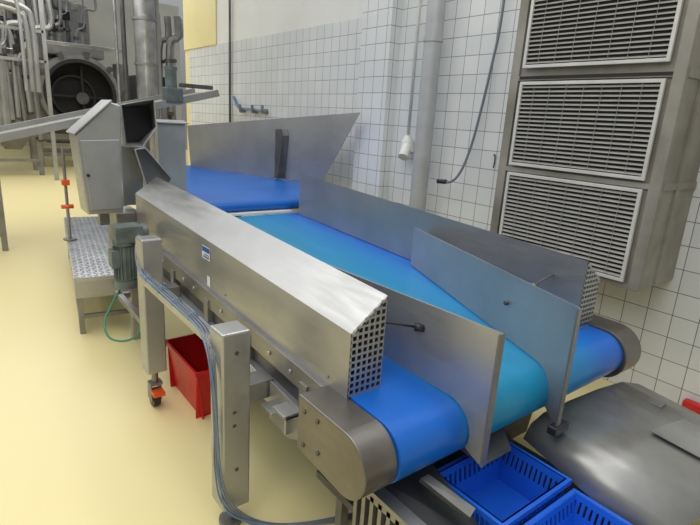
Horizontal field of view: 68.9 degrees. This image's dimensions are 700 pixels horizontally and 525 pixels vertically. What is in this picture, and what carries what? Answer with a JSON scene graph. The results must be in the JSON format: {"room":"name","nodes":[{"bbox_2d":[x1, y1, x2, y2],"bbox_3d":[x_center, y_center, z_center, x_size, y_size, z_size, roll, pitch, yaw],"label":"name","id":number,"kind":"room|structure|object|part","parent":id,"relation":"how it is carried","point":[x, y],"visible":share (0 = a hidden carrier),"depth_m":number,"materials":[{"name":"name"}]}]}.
{"room":"factory floor","nodes":[
{"label":"factory floor","id":0,"kind":"room"},
{"bbox_2d":[0,0,181,146],"bbox_3d":[-14.600,-7.131,17.577,17.600,6.000,0.200,-8,19,-37],"label":"wall","id":1,"kind":"structure","parent":0,"point":[101,21],"depth_m":20.81,"materials":[{"name":"paint"}]},
{"bbox_2d":[183,0,216,164],"bbox_3d":[-2.467,-3.238,8.877,0.315,4.600,1.400,-8,19,-37],"label":"wall column","id":2,"kind":"structure","parent":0,"point":[199,16],"depth_m":8.62,"materials":[{"name":"yellow paint"}]},
{"bbox_2d":[0,146,699,524],"bbox_3d":[-6.338,-0.763,7.896,17.600,0.100,28.000,-8,19,-37],"label":"floor","id":3,"kind":"structure","parent":0,"point":[83,441],"depth_m":2.89,"materials":[{"name":"plastic"}]},
{"bbox_2d":[0,0,53,174],"bbox_3d":[-7.798,-4.034,11.860,1.663,3.903,1.625,-8,19,-37],"label":"machine","id":4,"kind":"object","parent":3,"relation":"on","point":[17,104],"visible":0.63,"depth_m":11.42,"materials":[{"name":"metal"}]},
{"bbox_3d":[-8.064,-2.947,12.999,0.100,1.173,0.100,-8,19,-37],"label":"leg","id":5,"kind":"part","parent":4,"relation":"part of","materials":[{"name":"metal"}]},
{"bbox_3d":[-7.407,-2.680,12.184,0.100,1.173,0.100,-8,19,-37],"label":"leg","id":6,"kind":"part","parent":4,"relation":"part of","materials":[{"name":"metal"}]},
{"bbox_2d":[0,0,58,179],"bbox_3d":[-7.215,-3.700,10.603,1.740,4.000,0.673,-8,19,-37],"label":"pipes","id":7,"kind":"object","parent":3,"relation":"on","point":[36,46],"visible":1,"depth_m":10.66,"materials":[{"name":"metal"}]},
{"bbox_3d":[-6.581,-3.806,11.129,0.080,4.000,0.080,-8,19,-37],"label":"post","id":8,"kind":"part","parent":7,"relation":"part of","materials":[{"name":"metal"}]},
{"bbox_2d":[0,0,96,141],"bbox_3d":[-9.933,-5.944,16.023,3.762,5.104,1.403,-8,19,-37],"label":"machine","id":9,"kind":"object","parent":3,"relation":"on","point":[63,14],"visible":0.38,"depth_m":15.75,"materials":[{"name":"metal"}]},
{"bbox_2d":[10,0,89,142],"bbox_3d":[-10.624,-6.602,18.433,2.400,5.000,2.400,-8,19,-37],"label":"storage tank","id":10,"kind":"object","parent":3,"relation":"on","point":[75,16],"visible":0.07,"depth_m":17.45,"materials":[{"name":"metal"}]},
{"bbox_2d":[28,40,129,165],"bbox_3d":[-7.869,-4.535,14.669,2.470,3.360,2.550,-8,19,-37],"label":"machine","id":11,"kind":"object","parent":3,"relation":"on","point":[78,81],"visible":0.41,"depth_m":13.95,"materials":[{"name":"metal"}]},
{"bbox_3d":[-9.341,-3.819,14.944,0.160,1.660,0.160,-8,19,-37],"label":"leg","id":12,"kind":"part","parent":11,"relation":"part of","materials":[{"name":"metal"}]},
{"bbox_3d":[-8.491,-3.473,13.887,0.160,1.660,0.160,-8,19,-37],"label":"leg","id":13,"kind":"part","parent":11,"relation":"part of","materials":[{"name":"metal"}]},
{"bbox_3d":[-7.082,-5.646,13.303,2.300,0.100,0.080,-8,19,-37],"label":"frame post","id":14,"kind":"part","parent":11,"relation":"part of","materials":[{"name":"metal"}]},
{"bbox_2d":[64,216,128,333],"bbox_3d":[-2.461,0.007,4.926,0.430,0.464,2.400,-5,18,-30],"label":"step platform","id":15,"kind":"object","parent":3,"relation":"on","point":[92,275],"visible":0.73,"depth_m":4.14,"materials":[{"name":"metal"}]},
{"bbox_2d":[61,147,76,240],"bbox_3d":[-2.618,-0.628,4.708,0.116,0.856,0.116,-8,19,-37],"label":"stand","id":16,"kind":"object","parent":15,"relation":"on","point":[64,182],"visible":1,"depth_m":4.71,"materials":[{"name":"metal"}]},
{"bbox_3d":[-2.056,0.401,3.905,0.040,0.300,0.040,-5,18,-30],"label":"leg","id":17,"kind":"part","parent":15,"relation":"part of","materials":[{"name":"metal"}]},
{"bbox_3d":[-1.899,0.399,4.004,0.370,0.030,0.030,-5,18,-30],"label":"frame rail","id":18,"kind":"part","parent":15,"relation":"part of","materials":[{"name":"metal"}]},
{"bbox_2d":[0,66,219,250],"bbox_3d":[-4.750,-1.234,5.563,6.700,2.240,0.900,-8,19,-37],"label":"conveyor","id":19,"kind":"object","parent":3,"relation":"on","point":[171,95],"visible":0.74,"depth_m":6.59,"materials":[{"name":"metal"}]},
{"bbox_3d":[-4.000,-0.728,5.815,0.060,1.220,0.060,-8,19,-37],"label":"leg","id":20,"kind":"part","parent":19,"relation":"part of","materials":[{"name":"metal"}]},
{"bbox_3d":[-5.019,-1.323,5.901,6.700,1.877,0.020,-8,19,-37],"label":"rail","id":21,"kind":"part","parent":19,"relation":"part of","materials":[{"name":"metal"}]},
{"bbox_3d":[-4.506,-1.101,5.273,6.693,1.848,0.020,-8,19,-37],"label":"rail","id":22,"kind":"part","parent":19,"relation":"part of","materials":[{"name":"metal"}]},
{"bbox_3d":[-2.966,-1.389,7.490,0.060,1.722,0.060,-8,19,-37],"label":"leg","id":23,"kind":"part","parent":19,"relation":"part of","materials":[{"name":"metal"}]},
{"bbox_3d":[-2.481,-1.191,6.886,0.060,1.722,0.060,-8,19,-37],"label":"leg","id":24,"kind":"part","parent":19,"relation":"part of","materials":[{"name":"metal"}]},
{"bbox_3d":[-2.342,-2.414,6.664,0.168,0.270,0.168,-8,19,-37],"label":"gear motor","id":25,"kind":"part","parent":19,"relation":"part of","materials":[{"name":"grey metal"}]},
{"bbox_3d":[-2.077,-2.377,6.889,0.440,0.050,0.100,-8,19,-37],"label":"motor plate","id":26,"kind":"part","parent":19,"relation":"part of","materials":[{"name":"metal"}]},
{"bbox_2d":[112,0,161,158],"bbox_3d":[-4.581,-4.208,11.151,0.942,5.000,0.550,-6,18,-30],"label":"duct","id":27,"kind":"object","parent":3,"relation":"on","point":[145,17],"visible":0.72,"depth_m":10.99,"materials":[{"name":"metal"}]},
{"bbox_2d":[129,13,182,147],"bbox_3d":[-5.806,-4.986,15.176,1.355,4.204,2.169,-8,19,-37],"label":"machine","id":28,"kind":"object","parent":3,"relation":"on","point":[170,39],"visible":0.31,"depth_m":14.28,"materials":[{"name":"metal"}]},
{"bbox_2d":[166,334,210,419],"bbox_3d":[-0.908,0.682,3.128,0.278,0.310,0.518,-8,19,-37],"label":"crate","id":29,"kind":"object","parent":3,"relation":"on","point":[187,356],"visible":0.57,"depth_m":3.11,"materials":[{"name":"red plastic"}]},
{"bbox_3d":[-1.046,0.626,3.300,0.250,0.310,0.036,-8,19,-37],"label":"wall panel","id":30,"kind":"part","parent":29,"relation":"part of","materials":[{"name":"red plastic"}]},
{"bbox_3d":[-0.770,0.738,2.957,0.250,0.310,0.036,-8,19,-37],"label":"wall panel","id":31,"kind":"part","parent":29,"relation":"part of","materials":[{"name":"red plastic"}]},
{"bbox_3d":[-0.823,0.670,3.193,0.036,0.310,0.490,-8,19,-37],"label":"wall panel","id":32,"kind":"part","parent":29,"relation":"part of","materials":[{"name":"red plastic"}]},
{"bbox_2d":[123,112,359,216],"bbox_3d":[-1.459,-0.811,5.618,2.110,1.790,2.945,-8,19,-37],"label":"conveyor","id":33,"kind":"object","parent":3,"relation":"on","point":[255,165],"visible":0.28,"depth_m":5.61,"materials":[{"name":"metal"}]},
{"bbox_3d":[-1.402,-1.099,3.976,0.300,0.023,0.250,-8,19,-37],"label":"guard lid","id":34,"kind":"part","parent":33,"relation":"part of","materials":[{"name":"metal"}]},
{"bbox_3d":[-1.015,-1.397,5.952,2.630,0.790,0.010,13,18,31],"label":"plate","id":35,"kind":"part","parent":33,"relation":"part of","materials":[{"name":"metal"}]},
{"bbox_2d":[103,174,640,524],"bbox_3d":[-0.197,0.247,3.101,2.094,1.248,3.100,-8,19,-37],"label":"conveyor","id":36,"kind":"object","parent":3,"relation":"on","point":[386,339],"visible":0.99,"depth_m":2.11,"materials":[{"name":"metal"}]},
{"bbox_2d":[66,100,122,224],"bbox_3d":[-1.628,-0.634,3.278,0.282,0.798,0.260,-8,19,-37],"label":"control box","id":37,"kind":"object","parent":36,"relation":"attached to","point":[95,138],"visible":1,"depth_m":3.20,"materials":[{"name":"metal"}]},
{"bbox_3d":[-1.561,-0.552,3.216,0.225,0.440,0.014,-8,19,-37],"label":"door","id":38,"kind":"part","parent":37,"relation":"part of","materials":[{"name":"metal"}]},
{"bbox_3d":[-1.658,0.239,3.791,0.140,0.040,0.040,-8,19,-37],"label":"tail rail","id":39,"kind":"part","parent":36,"relation":"part of","materials":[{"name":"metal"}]},
{"bbox_3d":[-1.391,-0.043,3.212,0.225,0.404,0.140,-8,19,-37],"label":"drive motor","id":40,"kind":"part","parent":36,"relation":"part of","materials":[{"name":"grey metal"}]},
{"bbox_3d":[-1.621,0.281,3.834,0.060,0.620,0.060,-8,19,-37],"label":"tail leg","id":41,"kind":"part","parent":36,"relation":"part of","materials":[{"name":"metal"}]},
{"bbox_3d":[-1.430,0.354,3.429,0.040,0.040,1.060,-8,19,-37],"label":"tail rail","id":42,"kind":"part","parent":36,"relation":"part of","materials":[{"name":"metal"}]},
{"bbox_2d":[120,98,171,204],"bbox_3d":[-1.470,-0.779,3.624,0.333,0.749,0.325,-8,19,-37],"label":"hopper","id":43,"kind":"object","parent":36,"relation":"on","point":[139,122],"visible":0.86,"depth_m":3.65,"materials":[{"name":"metal"}]},
{"bbox_3d":[-1.559,-0.622,3.655,0.145,0.420,0.008,-8,19,-37],"label":"plate","id":44,"kind":"part","parent":43,"relation":"part of","materials":[{"name":"metal"}]},
{"bbox_2d":[120,98,156,147],"bbox_3d":[-1.484,-0.984,3.572,0.228,0.329,0.341,-4,17,-25],"label":"hood","id":45,"kind":"object","parent":43,"relation":"attached to","point":[139,122],"depth_m":3.63,"materials":[{"name":"metal"}]},
{"bbox_2d":[133,147,171,184],"bbox_3d":[-1.408,-0.660,3.619,0.268,0.319,0.185,-8,19,-37],"label":"hood","id":46,"kind":"object","parent":43,"relation":"attached to","point":[145,166],"depth_m":3.67,"materials":[{"name":"metal"}]},
{"bbox_3d":[-1.115,0.243,2.865,0.110,0.790,0.110,-8,19,-37],"label":"leg","id":47,"kind":"part","parent":36,"relation":"part of","materials":[{"name":"metal"}]},
{"bbox_3d":[-0.823,0.198,2.383,0.045,0.040,0.960,-8,19,-37],"label":"cross rail","id":48,"kind":"part","parent":36,"relation":"part of","materials":[{"name":"metal"}]},
{"bbox_3d":[-0.488,0.633,2.079,0.120,0.795,0.120,-8,19,-37],"label":"leg","id":49,"kind":"part","parent":36,"relation":"part of","materials":[{"name":"metal"}]},
{"bbox_3d":[-0.844,0.296,2.795,0.050,0.204,2.380,-8,19,-37],"label":"rail","id":50,"kind":"part","parent":36,"relation":"part of","materials":[{"name":"metal"}]},
{"bbox_3d":[-0.818,0.138,2.745,0.028,0.200,2.410,-8,19,-37],"label":"frame","id":51,"kind":"part","parent":36,"relation":"part of","materials":[{"name":"metal"}]},
{"bbox_3d":[0.060,0.290,1.750,0.145,0.345,0.004,-8,19,-37],"label":"plate","id":52,"kind":"part","parent":36,"relation":"part of","materials":[{"name":"metal"}]},
{"bbox_3d":[0.151,0.227,1.887,0.244,0.034,0.030,5,16,6],"label":"tie rod","id":53,"kind":"part","parent":36,"relation":"part of","materials":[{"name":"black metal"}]},
{"bbox_3d":[0.119,0.333,2.073,0.063,0.497,1.080,-8,19,-37],"label":"divider plate","id":54,"kind":"part","parent":36,"relation":"part of","materials":[{"name":"metal"}]},
{"bbox_3d":[0.616,0.218,2.620,0.008,0.507,1.441,-2,16,-18],"label":"divider plate","id":55,"kind":"part","parent":36,"relation":"part of","materials":[{"name":"metal"}]},
{"bbox_3d":[0.880,0.106,2.421,0.028,0.042,0.415,18,21,42],"label":"tie rod","id":56,"kind":"part","parent":36,"relation":"part of","materials":[{"name":"metal"}]},
{"bbox_3d":[1.176,0.168,2.509,0.150,0.375,0.004,-8,19,-37],"label":"plate","id":57,"kind":"part","parent":36,"relation":"part of","materials":[{"name":"metal"}]},
{"bbox_2d":[409,0,445,210],"bbox_3d":[0.713,-1.812,4.445,0.170,4.600,0.170,-8,19,-37],"label":"pipe","id":58,"kind":"object","parent":3,"relation":"on","point":[435,16],"visible":0.55,"depth_m":4.49,"materials":[{"name":"white plastic"}]},
{"bbox_2d":[352,413,531,524],"bbox_3d":[0.557,0.955,2.038,1.100,0.543,0.432,-8,19,-37],"label":"chute","id":59,"kind":"object","parent":3,"relation":"on","point":[423,497],"visible":0.6,"depth_m":1.76,"materials":[{"name":"grey metal"}]},
{"bbox_3d":[0.130,1.033,1.741,0.050,0.500,0.400,-8,19,-37],"label":"rib panel","id":60,"kind":"part","parent":59,"relation":"part of","materials":[{"name":"metal"}]},
{"bbox_3d":[0.289,0.881,1.760,0.241,0.207,0.374,-8,19,-37],"label":"chute plate","id":61,"kind":"part","parent":59,"relation":"part of","materials":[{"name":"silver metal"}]},
{"bbox_3d":[0.331,0.799,1.746,0.197,0.088,0.045,12,18,28],"label":"lever arm","id":62,"kind":"part","parent":59,"relation":"part of","materials":[{"name":"metal"}]},
{"bbox_3d":[0.539,0.710,2.030,0.320,0.070,0.143,-8,19,-37],"label":"guide plate","id":63,"kind":"part","parent":59,"relation":"part of","materials":[{"name":"metal"}]},
{"bbox_2d":[316,439,610,524],"bbox_3d":[0.586,1.106,2.012,0.920,0.268,1.220,-8,19,-37],"label":"stand","id":64,"kind":"object","parent":3,"relation":"on","point":[343,504],"visible":0.09,"depth_m":2.15,"materials":[{"name":"metal"}]},
{"bbox_2d":[437,441,571,524],"bbox_3d":[0.571,0.891,1.956,0.428,0.170,0.328,-8,19,-37],"label":"crate","id":65,"kind":"object","parent":64,"relation":"on","point":[500,494],"visible":0.64,"depth_m":2.03,"materials":[{"name":"blue plastic"}]},
{"bbox_3d":[0.491,0.859,2.056,0.400,0.170,0.036,-8,19,-37],"label":"wall panel","id":66,"kind":"part","parent":65,"relation":"part of","materials":[{"name":"blue plastic"}]},
{"bbox_3d":[0.427,0.912,1.847,0.036,0.170,0.300,-8,19,-37],"label":"wall panel","id":67,"kind":"part","parent":65,"relation":"part of","materials":[{"name":"blue plastic"}]},
{"bbox_3d":[0.715,0.870,2.065,0.036,0.170,0.300,-8,19,-37],"label":"wall panel","id":68,"kind":"part","parent":65,"relation":"part of","materials":[{"name":"blue plastic"}]},
{"bbox_3d":[0.651,0.924,1.857,0.400,0.170,0.036,-8,19,-37],"label":"wall panel","id":69,"kind":"part","parent":65,"relation":"part of","materials":[{"name":"blue plastic"}]},
{"bbox_2d":[523,488,632,524],"bbox_3d":[0.784,0.988,1.710,0.408,0.140,0.328,-8,19,-37],"label":"crate","id":70,"kind":"object","parent":64,"relation":"on","point":[567,515],"visible":1,"depth_m":1.86,"materials":[{"name":"blue plastic"}]},
{"bbox_3d":[0.704,0.956,1.809,0.380,0.140,0.036,-8,19,-37],"label":"wall panel","id":71,"kind":"part","parent":70,"relation":"part of","materials":[{"name":"blue plastic"}]},
{"bbox_3d":[0.921,0.968,1.813,0.036,0.140,0.300,-8,19,-37],"label":"wall panel","id":72,"kind":"part","parent":70,"relation":"part of","materials":[{"name":"blue plastic"}]},
{"bbox_2d":[523,382,699,524],"bbox_3d":[1.399,0.948,2.186,1.198,0.577,0.740,-5,18,-30],"label":"metal container","id":73,"kind":"object","parent":3,"relation":"on","point":[632,449],"visible":0.99,"depth_m":2.00,"materials":[{"name":"silver metal"}]},
{"bbox_3d":[1.384,0.901,2.402,0.060,0.550,0.060,-8,19,-37],"label":"post","id":74,"kind":"part","parent":73,"relation":"part of","materials":[{"name":"metal"}]},
{"bbox_3d":[1.405,0.725,2.057,0.240,0.042,0.280,-8,19,-37],"label":"attached plate","id":75,"kind":"part","parent":73,"relation":"part of","materials":[{"name":"metal"}]},
{"bbox_2d":[681,398,699,414],"bbox_3d":[2.170,0.941,3.240,0.060,0.120,0.110,-8,19,-37],"label":"handle","id":76,"kind":"object","parent":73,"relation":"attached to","point":[694,406],"visible":0.38,"depth_m":3.22,"materials":[{"name":"red plastic"}]},
{"bbox_2d":[352,0,402,199],"bbox_3d":[0.295,-2.028,5.131,0.150,4.600,0.450,-8,19,-37],"label":"pillar","id":77,"kind":"structure","parent":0,"point":[381,19],"depth_m":5.14,"materials":[{"name":"tile"}]},
{"bbox_2d":[189,0,699,404],"bbox_3d":[1.012,-1.816,4.525,0.250,4.600,12.500,-8,19,-37],"label":"wall","id":78,"kind":"structure","parent":0,"point":[310,71],"depth_m":4.70,"materials":[{"name":"tile"}]},
{"bbox_2d":[228,0,230,121],"bbox_3d":[-1.844,-2.909,7.830,0.036,4.600,0.036,-8,19,-37],"label":"conduit","id":79,"kind":"object","parent":78,"relation":"attached to","point":[229,1],"visible":0.47,"depth_m":7.76,"materials":[{"name":"metal"}]},
{"bbox_2d":[233,96,268,113],"bbox_3d":[-1.500,-2.315,7.464,0.110,0.242,1.105,-8,19,-37],"label":"pipe","id":80,"kind":"object","parent":78,"relation":"attached to","point":[252,109],"visible":1,"depth_m":7.32,"materials":[{"name":"metal"}]},
{"bbox_2d":[398,135,413,160],"bbox_3d":[0.535,-1.097,4.889,0.202,0.233,0.168,-8,19,-37],"label":"wall socket","id":81,"kind":"object","parent":78,"relation":"attached to","point":[407,144],"visible":0.96,"depth_m":4.86,"materials":[{"name":"white plastic"}]},
{"bbox_2d":[407,0,421,135],"bbox_3d":[0.648,-2.663,4.498,0.032,3.000,0.032,-8,19,-37],"label":"conduit","id":82,"kind":"object","parent":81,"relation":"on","point":[419,1],"visible":1,"depth_m":4.72,"materials":[{"name":"white plastic"}]},
{"bbox_2d":[436,0,504,183],"bbox_3d":[1.087,-2.236,3.972,0.514,3.288,0.087,14,19,33],"label":"hanging cable","id":83,"kind":"object","parent":78,"relation":"hanging from","point":[439,181],"visible":1,"depth_m":4.20,"materials":[{"name":"black rubber"}]},
{"bbox_2d":[490,0,699,291],"bbox_3d":[1.617,-1.123,3.217,0.516,2.362,1.098,-8,19,-37],"label":"ventilation unit","id":84,"kind":"object","parent":78,"relation":"attached to","point":[599,161],"visible":0.91,"depth_m":3.05,"materials":[{"name":"beige metal"}]},
{"bbox_2d":[499,172,642,281],"bbox_3d":[1.367,-0.260,3.303,0.020,0.550,0.905,-8,19,-37],"label":"grille","id":85,"kind":"object","parent":84,"relation":"attached to","point":[597,222],"depth_m":3.21,"materials":[{"name":"white metal"}]},
{"bbox_2d":[509,78,666,180],"bbox_3d":[1.403,-0.834,3.144,0.020,0.545,0.905,-8,19,-37],"label":"grille","id":86,"kind":"object","parent":84,"relation":"attached to","point":[597,128],"depth_m":3.09,"materials":[{"name":"white metal"}]},
{"bbox_2d":[522,0,683,68],"bbox_3d":[1.440,-1.440,2.976,0.020,0.545,0.905,-8,19,-37],"label":"grille","id":87,"kind":"object","parent":84,"relation":"attached to","point":[561,34],"depth_m":2.96,"materials":[{"name":"white metal"}]}
]}

